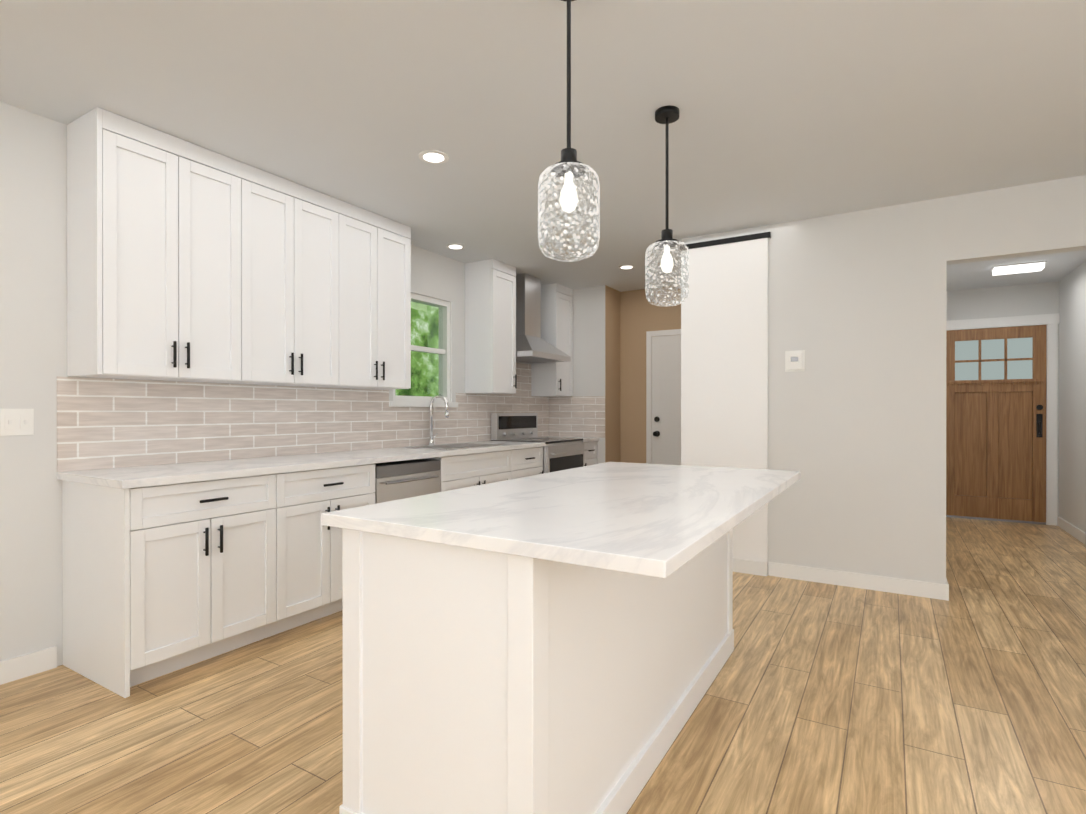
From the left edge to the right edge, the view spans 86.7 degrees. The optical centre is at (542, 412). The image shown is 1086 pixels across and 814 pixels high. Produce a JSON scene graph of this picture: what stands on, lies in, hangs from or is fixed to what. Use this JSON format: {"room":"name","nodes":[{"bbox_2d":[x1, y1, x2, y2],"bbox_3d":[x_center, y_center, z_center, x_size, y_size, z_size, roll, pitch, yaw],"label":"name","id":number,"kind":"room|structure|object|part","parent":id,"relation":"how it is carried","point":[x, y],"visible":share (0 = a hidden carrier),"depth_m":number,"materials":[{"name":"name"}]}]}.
{"room":"kitchen","nodes":[
{"label":"kitchen","id":0,"kind":"room"},
{"bbox_2d":[0,102,545,665],"bbox_3d":[-2.130,-0.088,3.122,0.120,2.580,9.340,0,0,31],"label":"wall","id":1,"kind":"structure","parent":0,"point":[32,256],"depth_m":2.66,"materials":[{"name":"paint"}]},
{"bbox_2d":[0,409,33,435],"bbox_3d":[-2.369,0.043,2.595,0.014,0.120,0.116,0,0,31],"label":"switch plate","id":2,"kind":"object","parent":1,"relation":"attached to","point":[16,421],"visible":1,"depth_m":2.59,"materials":[{"name":"white plastic"}]},
{"bbox_2d":[0,646,56,684],"bbox_3d":[-3.354,1.156,0.969,0.014,0.100,4.085,0,0,31],"label":"baseboard","id":3,"kind":"structure","parent":1,"relation":"attached to","point":[25,665],"depth_m":2.62,"materials":[{"name":"white"}]},
{"bbox_2d":[67,107,254,383],"bbox_3d":[-1.954,-0.774,2.985,0.317,1.202,0.730,0,0,31],"label":"upper cabinet","id":4,"kind":"object","parent":1,"relation":"attached to","point":[188,261],"depth_m":2.81,"materials":[{"name":"white wood"}]},
{"bbox_2d":[235,168,350,386],"bbox_3d":[-1.625,-0.775,3.528,0.317,1.202,0.768,0,0,31],"label":"upper cabinet","id":5,"kind":"object","parent":1,"relation":"attached to","point":[303,234],"depth_m":3.49,"materials":[{"name":"white wood"}]},
{"bbox_2d":[57,363,548,471],"bbox_3d":[-1.114,-0.061,4.681,0.008,0.920,4.579,0,0,31],"label":"tile backsplash","id":6,"kind":"structure","parent":1,"relation":"attached to","point":[104,423],"depth_m":3.48,"materials":[{"name":"beige tile"}]},
{"bbox_2d":[329,205,410,389],"bbox_3d":[-1.302,-0.776,4.063,0.317,1.202,0.710,0,0,31],"label":"upper cabinet","id":7,"kind":"object","parent":1,"relation":"attached to","point":[380,245],"depth_m":4.03,"materials":[{"name":"white wood"}]},
{"bbox_2d":[389,293,457,406],"bbox_3d":[-1.042,-0.519,4.894,0.150,0.945,0.820,0,0,31],"label":"window","id":8,"kind":"structure","parent":1,"relation":"in","point":[444,351],"depth_m":5.10,"materials":[{"name":"white"}]},
{"bbox_2d":[465,259,516,393],"bbox_3d":[-0.489,-0.779,5.410,0.317,1.202,0.375,0,0,31],"label":"upper cabinet","id":9,"kind":"object","parent":1,"relation":"attached to","point":[490,284],"depth_m":5.27,"materials":[{"name":"white wood"}]},
{"bbox_2d":[516,273,570,363],"bbox_3d":[-0.114,-0.956,5.851,0.491,0.849,0.750,0,0,31],"label":"range hood","id":10,"kind":"object","parent":1,"relation":"attached to","point":[532,346],"visible":0.71,"depth_m":5.76,"materials":[{"name":"silver metal"}]},
{"bbox_2d":[531,283,572,396],"bbox_3d":[0.103,-0.781,6.391,0.317,1.202,0.372,0,0,31],"label":"upper cabinet","id":11,"kind":"object","parent":1,"relation":"attached to","point":[555,379],"depth_m":6.24,"materials":[{"name":"white wood"}]},
{"bbox_2d":[0,517,1085,813],"bbox_3d":[0.980,1.254,2.356,6.240,0.100,11.240,0,0,31],"label":"floor","id":12,"kind":"structure","parent":0,"point":[968,697],"depth_m":2.28,"materials":[{"name":"brown wood"}]},
{"bbox_2d":[62,472,288,697],"bbox_3d":[-1.829,0.760,2.905,0.617,0.885,0.757,0,0,31],"label":"base cabinet","id":13,"kind":"object","parent":12,"relation":"on","point":[168,568],"depth_m":2.64,"materials":[{"name":"white wood"}]},
{"bbox_2d":[57,441,544,487],"bbox_3d":[-1.138,0.298,4.023,0.642,0.035,3.426,0,0,31],"label":"countertop","id":14,"kind":"structure","parent":13,"relation":"on","point":[151,476],"depth_m":3.06,"materials":[{"name":"white stone"}]},
{"bbox_2d":[406,394,501,449],"bbox_3d":[-0.745,0.063,4.716,0.497,0.429,0.700,0,0,31],"label":"sink faucet","id":15,"kind":"object","parent":14,"relation":"on","point":[431,445],"visible":1,"depth_m":4.75,"materials":[{"name":"silver metal"}]},
{"bbox_2d":[289,464,374,628],"bbox_3d":[-1.502,0.759,3.446,0.617,0.885,0.736,0,0,31],"label":"base cabinet","id":16,"kind":"object","parent":12,"relation":"on","point":[315,549],"depth_m":3.26,"materials":[{"name":"white wood"}]},
{"bbox_2d":[393,448,516,491],"bbox_3d":[-0.748,0.756,4.694,0.617,0.885,0.956,0,0,31],"label":"base cabinet","id":17,"kind":"object","parent":12,"relation":"on","point":[456,472],"depth_m":4.48,"materials":[{"name":"white wood"}]},
{"bbox_2d":[373,459,439,503],"bbox_3d":[-1.117,0.764,4.001,0.608,0.849,0.602,0,0,31],"label":"dishwasher","id":18,"kind":"object","parent":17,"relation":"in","point":[397,480],"visible":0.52,"depth_m":3.83,"materials":[{"name":"silver metal"}]},
{"bbox_2d":[517,448,543,477],"bbox_3d":[-0.412,0.755,5.251,0.617,0.885,0.573,0,0,31],"label":"base cabinet","id":19,"kind":"object","parent":12,"relation":"on","point":[529,460],"depth_m":5.14,"materials":[{"name":"white wood"}]},
{"bbox_2d":[339,530,733,813],"bbox_3d":[0.197,0.760,2.261,0.646,0.888,1.912,0,0,31],"label":"kitchen island","id":20,"kind":"object","parent":12,"relation":"on","point":[559,642],"depth_m":1.50,"materials":[{"name":"wood"}]},
{"bbox_2d":[322,462,800,581],"bbox_3d":[0.306,0.299,2.186,1.000,0.034,1.935,0,0,31],"label":"island countertop","id":21,"kind":"structure","parent":20,"relation":"on","point":[643,520],"depth_m":1.61,"materials":[{"name":"white stone"}]},
{"bbox_2d":[491,413,586,472],"bbox_3d":[-0.014,0.602,5.794,0.701,1.190,0.756,0,0,31],"label":"range","id":22,"kind":"object","parent":12,"relation":"on","point":[559,454],"visible":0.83,"depth_m":5.72,"materials":[{"name":"silver metal"}]},
{"bbox_2d":[541,440,598,465],"bbox_3d":[0.233,0.753,6.318,0.617,0.885,0.381,0,0,31],"label":"base cabinet","id":23,"kind":"object","parent":12,"relation":"on","point":[590,455],"depth_m":6.18,"materials":[{"name":"white wood"}]},
{"bbox_2d":[545,436,598,443],"bbox_3d":[0.243,0.293,6.310,0.642,0.035,0.381,0,0,31],"label":"countertop","id":24,"kind":"structure","parent":23,"relation":"on","point":[585,439],"depth_m":6.32,"materials":[{"name":"white stone"}]},
{"bbox_2d":[0,0,1085,291],"bbox_3d":[0.980,-1.426,2.351,6.240,0.100,11.240,0,0,31],"label":"ceiling","id":25,"kind":"structure","parent":0,"point":[792,110],"depth_m":2.54,"materials":[{"name":"paint"}]},
{"bbox_2d":[419,150,448,163],"bbox_3d":[-0.588,-1.374,3.100,0.159,0.007,0.159,0,0,7],"label":"recessed light","id":26,"kind":"object","parent":25,"relation":"in","point":[433,156],"depth_m":3.09,"materials":[{"name":"white plastic"}]},
{"bbox_2d":[446,244,464,249],"bbox_3d":[-0.728,-1.377,4.784,0.159,0.007,0.159,0,0,22],"label":"recessed light","id":27,"kind":"object","parent":25,"relation":"in","point":[451,246],"depth_m":4.77,"materials":[{"name":"white plastic"}]},
{"bbox_2d":[538,0,599,261],"bbox_3d":[0.082,-0.931,1.831,0.196,0.886,0.196,0,0,31],"label":"pendant light","id":28,"kind":"object","parent":25,"relation":"hanging from","point":[568,167],"visible":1,"depth_m":1.81,"materials":[{"name":"clear glass"}]},
{"bbox_2d":[618,265,634,269],"bbox_3d":[0.794,-1.379,5.466,0.159,0.007,0.159,0,0,25],"label":"recessed light","id":29,"kind":"object","parent":25,"relation":"in","point":[625,267],"depth_m":5.46,"materials":[{"name":"white plastic"}]},
{"bbox_2d":[645,105,688,306],"bbox_3d":[0.568,-0.933,2.636,0.196,0.886,0.196,0,0,31],"label":"pendant light","id":30,"kind":"object","parent":25,"relation":"hanging from","point":[667,115],"visible":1,"depth_m":2.62,"materials":[{"name":"clear glass"}]},
{"bbox_2d":[991,261,1046,275],"bbox_3d":[4.464,-1.352,5.411,0.380,0.060,0.180,0,0,31],"label":"ceiling fixture","id":31,"kind":"object","parent":25,"relation":"attached to","point":[1018,268],"visible":1,"depth_m":5.36,"materials":[{"name":"white plastic"}]},
{"bbox_2d":[558,285,604,463],"bbox_3d":[0.507,-0.095,6.682,0.714,2.580,0.520,0,0,31],"label":"wall","id":32,"kind":"structure","parent":0,"point":[588,341],"depth_m":6.37,"materials":[{"name":"paint"}]},
{"bbox_2d":[549,396,604,437],"bbox_3d":[0.373,0.048,6.454,0.706,0.452,0.008,0,0,31],"label":"tile backsplash","id":33,"kind":"structure","parent":32,"relation":"attached to","point":[582,416],"depth_m":6.44,"materials":[{"name":"beige tile"}]},
{"bbox_2d":[605,285,619,461],"bbox_3d":[0.784,-0.095,6.444,0.005,2.580,0.400,0,0,31],"label":"wall","id":34,"kind":"structure","parent":0,"point":[612,374],"depth_m":6.42,"materials":[{"name":"brown paint"}]},
{"bbox_2d":[620,285,680,462],"bbox_3d":[2.135,-0.094,5.932,2.848,2.580,0.120,0,0,31],"label":"wall","id":35,"kind":"structure","parent":0,"point":[640,315],"depth_m":6.51,"materials":[{"name":"brown paint"}]},
{"bbox_2d":[646,329,680,464],"bbox_3d":[1.530,0.146,6.183,0.902,2.100,0.073,0,0,31],"label":"hall door","id":36,"kind":"structure","parent":35,"relation":"in","point":[663,397],"depth_m":6.33,"materials":[{"name":"white"}]},
{"bbox_2d":[682,175,1085,583],"bbox_3d":[2.918,-0.089,3.555,4.165,2.580,0.120,0,0,31],"label":"wall","id":37,"kind":"structure","parent":0,"point":[857,406],"depth_m":3.89,"materials":[{"name":"paint"}]},
{"bbox_2d":[680,232,770,575],"bbox_3d":[1.379,-0.061,4.387,0.670,2.520,0.041,0,0,31],"label":"door","id":38,"kind":"structure","parent":37,"relation":"in","point":[724,364],"depth_m":4.35,"materials":[{"name":"white"}]},
{"bbox_3d":[1.381,-1.301,4.388,0.670,0.040,0.033,0,0,31],"label":"sliding door rail","id":39,"kind":"part","parent":38,"relation":"part of","materials":[{"name":"black metal"}]},
{"bbox_2d":[785,350,804,371],"bbox_3d":[1.810,-0.370,4.139,0.130,0.150,0.022,0,0,31],"label":"wall switch","id":40,"kind":"object","parent":37,"relation":"attached to","point":[794,360],"visible":1,"depth_m":4.13,"materials":[{"name":"white plastic"}]},
{"bbox_2d":[768,562,943,599],"bbox_3d":[2.111,1.150,3.967,1.050,0.100,0.014,0,0,31],"label":"baseboard","id":41,"kind":"structure","parent":37,"relation":"attached to","point":[820,575],"depth_m":3.93,"materials":[{"name":"white"}]},
{"bbox_2d":[944,578,948,600],"bbox_3d":[3.508,1.148,5.185,0.038,0.100,3.544,0,0,31],"label":"baseboard","id":42,"kind":"structure","parent":37,"relation":"attached to","point":[946,586],"depth_m":3.68,"materials":[{"name":"white"}]},
{"bbox_2d":[946,281,1058,515],"bbox_3d":[4.960,-0.095,6.445,1.457,2.580,0.120,0,0,31],"label":"wall","id":43,"kind":"structure","parent":0,"point":[1019,300],"depth_m":6.29,"materials":[{"name":"paint"}]},
{"bbox_2d":[946,313,1059,525],"bbox_3d":[4.945,0.075,6.326,1.120,2.240,0.097,0,0,31],"label":"front door","id":44,"kind":"structure","parent":43,"relation":"in","point":[1001,411],"depth_m":6.30,"materials":[{"name":"brown wood"}]},
{"bbox_2d":[1059,261,1085,532],"bbox_3d":[4.620,-0.091,4.589,0.120,2.580,3.410,0,0,31],"label":"wall","id":45,"kind":"structure","parent":0,"point":[1072,402],"depth_m":5.60,"materials":[{"name":"paint"}]},
{"bbox_2d":[1057,516,1085,544],"bbox_3d":[4.562,1.149,4.627,0.015,0.100,3.410,0,0,31],"label":"baseboard","id":46,"kind":"structure","parent":45,"relation":"attached to","point":[1063,524],"depth_m":5.58,"materials":[{"name":"white"}]},
{"label":"outside","id":47,"kind":"structure","parent":0,"visible":0},
{"bbox_2d":[395,301,438,396],"bbox_3d":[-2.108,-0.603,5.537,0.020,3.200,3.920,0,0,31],"label":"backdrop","id":48,"kind":"structure","parent":47,"point":[433,321],"depth_m":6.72,"materials":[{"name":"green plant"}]}
]}

